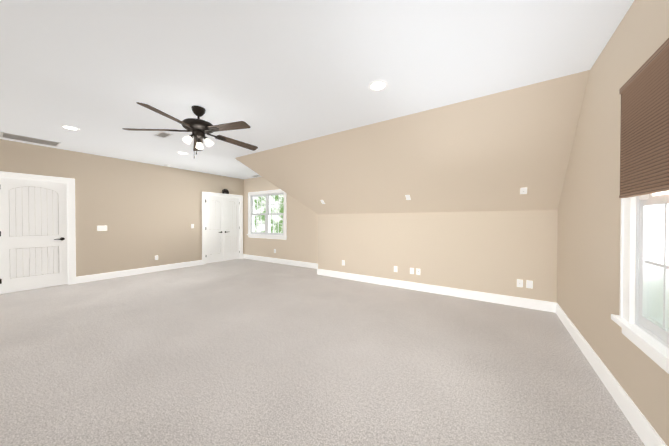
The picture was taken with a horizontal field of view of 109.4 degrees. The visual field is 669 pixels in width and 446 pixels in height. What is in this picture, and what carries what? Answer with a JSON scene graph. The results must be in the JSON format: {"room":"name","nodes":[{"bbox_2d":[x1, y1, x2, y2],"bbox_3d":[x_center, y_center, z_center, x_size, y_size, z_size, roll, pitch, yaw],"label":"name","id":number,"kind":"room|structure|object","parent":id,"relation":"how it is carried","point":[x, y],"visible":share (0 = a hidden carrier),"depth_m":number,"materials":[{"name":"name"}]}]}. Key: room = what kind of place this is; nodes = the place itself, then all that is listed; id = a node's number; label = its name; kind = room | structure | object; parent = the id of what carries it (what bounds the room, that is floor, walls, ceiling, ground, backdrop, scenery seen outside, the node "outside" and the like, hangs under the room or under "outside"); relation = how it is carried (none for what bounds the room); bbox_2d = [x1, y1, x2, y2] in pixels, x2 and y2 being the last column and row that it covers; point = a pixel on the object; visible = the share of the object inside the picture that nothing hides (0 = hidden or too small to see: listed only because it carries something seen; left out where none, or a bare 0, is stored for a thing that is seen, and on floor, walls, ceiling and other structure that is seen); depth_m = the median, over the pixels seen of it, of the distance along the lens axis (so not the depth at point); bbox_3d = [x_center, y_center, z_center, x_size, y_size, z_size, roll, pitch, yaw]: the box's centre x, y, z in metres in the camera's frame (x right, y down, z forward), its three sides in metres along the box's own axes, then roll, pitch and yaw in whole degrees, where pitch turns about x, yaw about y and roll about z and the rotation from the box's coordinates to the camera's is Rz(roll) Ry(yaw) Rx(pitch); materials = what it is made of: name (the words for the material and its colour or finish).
{"room":"empty bonus room","nodes":[
{"label":"empty bonus room","id":0,"kind":"room"},
{"bbox_2d":[0,139,243,276],"bbox_3d":[-4.999,-0.120,5.658,0.150,2.750,6.685,0,1,34],"label":"wall","id":1,"kind":"structure","parent":0,"point":[146,213],"depth_m":5.62,"materials":[{"name":"beige paint"}]},
{"bbox_2d":[0,177,67,293],"bbox_3d":[-5.691,0.224,4.502,0.087,2.062,0.829,0,1,34],"label":"entry door","id":2,"kind":"structure","parent":1,"relation":"in","point":[33,238],"depth_m":4.49,"materials":[{"name":"white paint"}]},
{"bbox_2d":[0,171,75,284],"bbox_3d":[-5.720,0.176,4.528,0.136,2.180,1.030,0,1,34],"label":"door frame","id":3,"kind":"structure","parent":1,"relation":"attached to","point":[70,182],"depth_m":4.86,"materials":[{"name":"white paint"}]},
{"bbox_2d":[97,225,106,230],"bbox_3d":[-5.164,0.114,5.268,0.013,0.115,0.164,0,1,34],"label":"light switch","id":4,"kind":"object","parent":1,"relation":"attached to","point":[101,228],"visible":1,"depth_m":5.27,"materials":[{"name":"white plastic"}]},
{"bbox_2d":[76,254,243,283],"bbox_3d":[-4.930,1.185,5.624,0.015,0.140,6.385,0,1,34],"label":"baseboard","id":5,"kind":"structure","parent":1,"relation":"attached to","point":[93,277],"depth_m":5.73,"materials":[{"name":"white paint"}]},
{"bbox_2d":[205,195,222,262],"bbox_3d":[-3.745,0.195,7.399,0.087,2.062,0.588,0,1,34],"label":"closet door","id":6,"kind":"structure","parent":1,"relation":"in","point":[214,226],"depth_m":7.40,"materials":[{"name":"white paint"}]},
{"bbox_2d":[202,191,242,264],"bbox_3d":[-3.612,0.145,7.665,0.136,2.180,1.371,0,1,34],"label":"door frame","id":7,"kind":"structure","parent":1,"relation":"attached to","point":[240,197],"depth_m":7.60,"materials":[{"name":"white paint"}]},
{"bbox_2d":[222,189,228,193],"bbox_3d":[-3.481,-1.008,7.562,0.235,0.157,0.199,0,1,34],"label":"wall lamp","id":8,"kind":"object","parent":1,"relation":"attached to","point":[225,191],"visible":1,"depth_m":7.53,"materials":[{"name":"black metal"}]},
{"bbox_2d":[223,197,239,260],"bbox_3d":[-3.415,0.190,7.890,0.087,2.062,0.588,0,1,34],"label":"closet door","id":9,"kind":"structure","parent":1,"relation":"in","point":[231,228],"depth_m":7.87,"materials":[{"name":"white paint"}]},
{"bbox_2d":[244,177,317,263],"bbox_3d":[-1.588,-0.136,7.303,3.677,2.750,0.150,0,1,34],"label":"wall","id":10,"kind":"structure","parent":0,"point":[300,243],"depth_m":7.03,"materials":[{"name":"beige paint"}]},
{"bbox_2d":[247,189,286,239],"bbox_3d":[-2.165,-0.269,7.646,1.855,1.530,0.200,0,1,34],"label":"window","id":11,"kind":"structure","parent":10,"relation":"in","point":[267,233],"depth_m":7.62,"materials":[{"name":"white paint"}]},
{"bbox_2d":[244,254,317,268],"bbox_3d":[-1.634,1.170,7.247,3.677,0.140,0.015,0,1,34],"label":"baseboard","id":12,"kind":"structure","parent":10,"relation":"attached to","point":[291,262],"depth_m":7.18,"materials":[{"name":"white paint"}]},
{"bbox_2d":[0,0,633,178],"bbox_3d":[-1.623,-1.522,3.375,8.285,0.100,6.685,0,1,34],"label":"ceiling","id":13,"kind":"structure","parent":0,"point":[272,74],"depth_m":2.16,"materials":[{"name":"white paint"}]},
{"bbox_2d":[0,132,60,146],"bbox_3d":[-5.383,-1.476,4.212,0.410,0.008,0.640,0,1,34],"label":"ceiling vent","id":14,"kind":"object","parent":13,"relation":"in","point":[27,139],"visible":0.98,"depth_m":4.18,"materials":[{"name":"white metal"}]},
{"bbox_2d":[60,125,79,130],"bbox_3d":[-4.091,-1.470,3.670,0.210,0.009,0.210,0,1,34],"label":"recessed light","id":15,"kind":"object","parent":13,"relation":"in","point":[70,128],"visible":0.96,"depth_m":3.68,"materials":[{"name":"white plastic"}]},
{"bbox_2d":[154,131,172,137],"bbox_3d":[-2.866,-1.474,3.967,0.300,0.008,0.160,0,1,34],"label":"ceiling vent","id":16,"kind":"object","parent":13,"relation":"in","point":[163,134],"visible":0.96,"depth_m":3.95,"materials":[{"name":"white metal"}]},
{"bbox_2d":[122,102,257,157],"bbox_3d":[-1.700,-1.147,3.058,1.560,0.645,1.548,0,1,34],"label":"ceiling fan","id":17,"kind":"object","parent":13,"relation":"hanging from","point":[198,128],"visible":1,"depth_m":2.95,"materials":[{"name":"brown wood"}]},
{"bbox_2d":[368,80,387,91],"bbox_3d":[0.465,-1.459,2.524,0.210,0.009,0.210,0,1,34],"label":"recessed light","id":18,"kind":"object","parent":13,"relation":"in","point":[378,85],"visible":1,"depth_m":2.52,"materials":[{"name":"white plastic"}]},
{"bbox_2d":[0,258,644,445],"bbox_3d":[-1.623,1.327,3.403,8.285,0.100,6.685,0,1,34],"label":"floor","id":19,"kind":"structure","parent":0,"point":[243,352],"depth_m":2.12,"materials":[{"name":"carpet"}]},
{"bbox_2d":[235,70,589,213],"bbox_3d":[0.497,-0.899,4.363,5.861,1.407,1.320,0,1,34],"label":"sloped wall","id":20,"kind":"structure","parent":0,"point":[498,151],"depth_m":3.50,"materials":[{"name":"beige paint"}]},
{"bbox_2d":[520,187,526,193],"bbox_3d":[2.680,-0.456,3.357,0.075,0.084,0.086,0,1,34],"label":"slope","id":21,"kind":"object","parent":20,"relation":"attached to","point":[523,190],"visible":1,"depth_m":3.35,"materials":[{"name":"white plastic"}]},
{"bbox_2d":[318,210,557,302],"bbox_3d":[1.639,-0.112,4.812,4.458,2.750,0.685,0,1,34],"label":"wall","id":22,"kind":"structure","parent":0,"point":[498,252],"depth_m":4.12,"materials":[{"name":"beige paint"}]},
{"bbox_2d":[317,269,555,312],"bbox_3d":[1.375,1.196,4.580,4.323,0.140,0.015,0,1,34],"label":"baseboard","id":23,"kind":"structure","parent":22,"relation":"attached to","point":[514,301],"depth_m":4.12,"materials":[{"name":"white paint"}]},
{"bbox_2d":[517,279,522,286],"bbox_3d":[2.822,0.918,3.609,0.072,0.115,0.008,0,1,34],"label":"outlet","id":24,"kind":"object","parent":22,"relation":"attached to","point":[519,283],"visible":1,"depth_m":3.61,"materials":[{"name":"white plastic"}]},
{"bbox_2d":[526,280,532,288],"bbox_3d":[2.918,0.919,3.545,0.072,0.115,0.010,0,1,34],"label":"outlet","id":25,"kind":"object","parent":22,"relation":"attached to","point":[529,284],"visible":1,"depth_m":3.54,"materials":[{"name":"white plastic"}]},
{"bbox_2d":[557,0,668,445],"bbox_3d":[1.754,-0.075,1.121,0.150,2.750,6.685,0,1,34],"label":"wall","id":26,"kind":"structure","parent":0,"point":[588,256],"depth_m":1.92,"materials":[{"name":"beige paint"}]},
{"bbox_2d":[556,303,666,445],"bbox_3d":[1.536,1.231,0.958,0.015,0.140,5.850,0,1,34],"label":"baseboard","id":27,"kind":"structure","parent":26,"relation":"attached to","point":[646,432],"depth_m":1.71,"materials":[{"name":"white paint"}]},
{"bbox_2d":[611,191,668,373],"bbox_3d":[1.748,-0.076,1.176,0.200,1.680,1.070,0,1,34],"label":"window","id":28,"kind":"structure","parent":26,"relation":"in","point":[642,319],"depth_m":1.45,"materials":[{"name":"white paint"}]},
{"bbox_2d":[619,38,668,197],"bbox_3d":[1.675,-0.524,1.220,0.036,0.725,0.840,0,1,34],"label":"window shade","id":29,"kind":"object","parent":26,"relation":"attached to","point":[644,137],"visible":0.98,"depth_m":1.31,"materials":[{"name":"brown fabric"}]}
]}

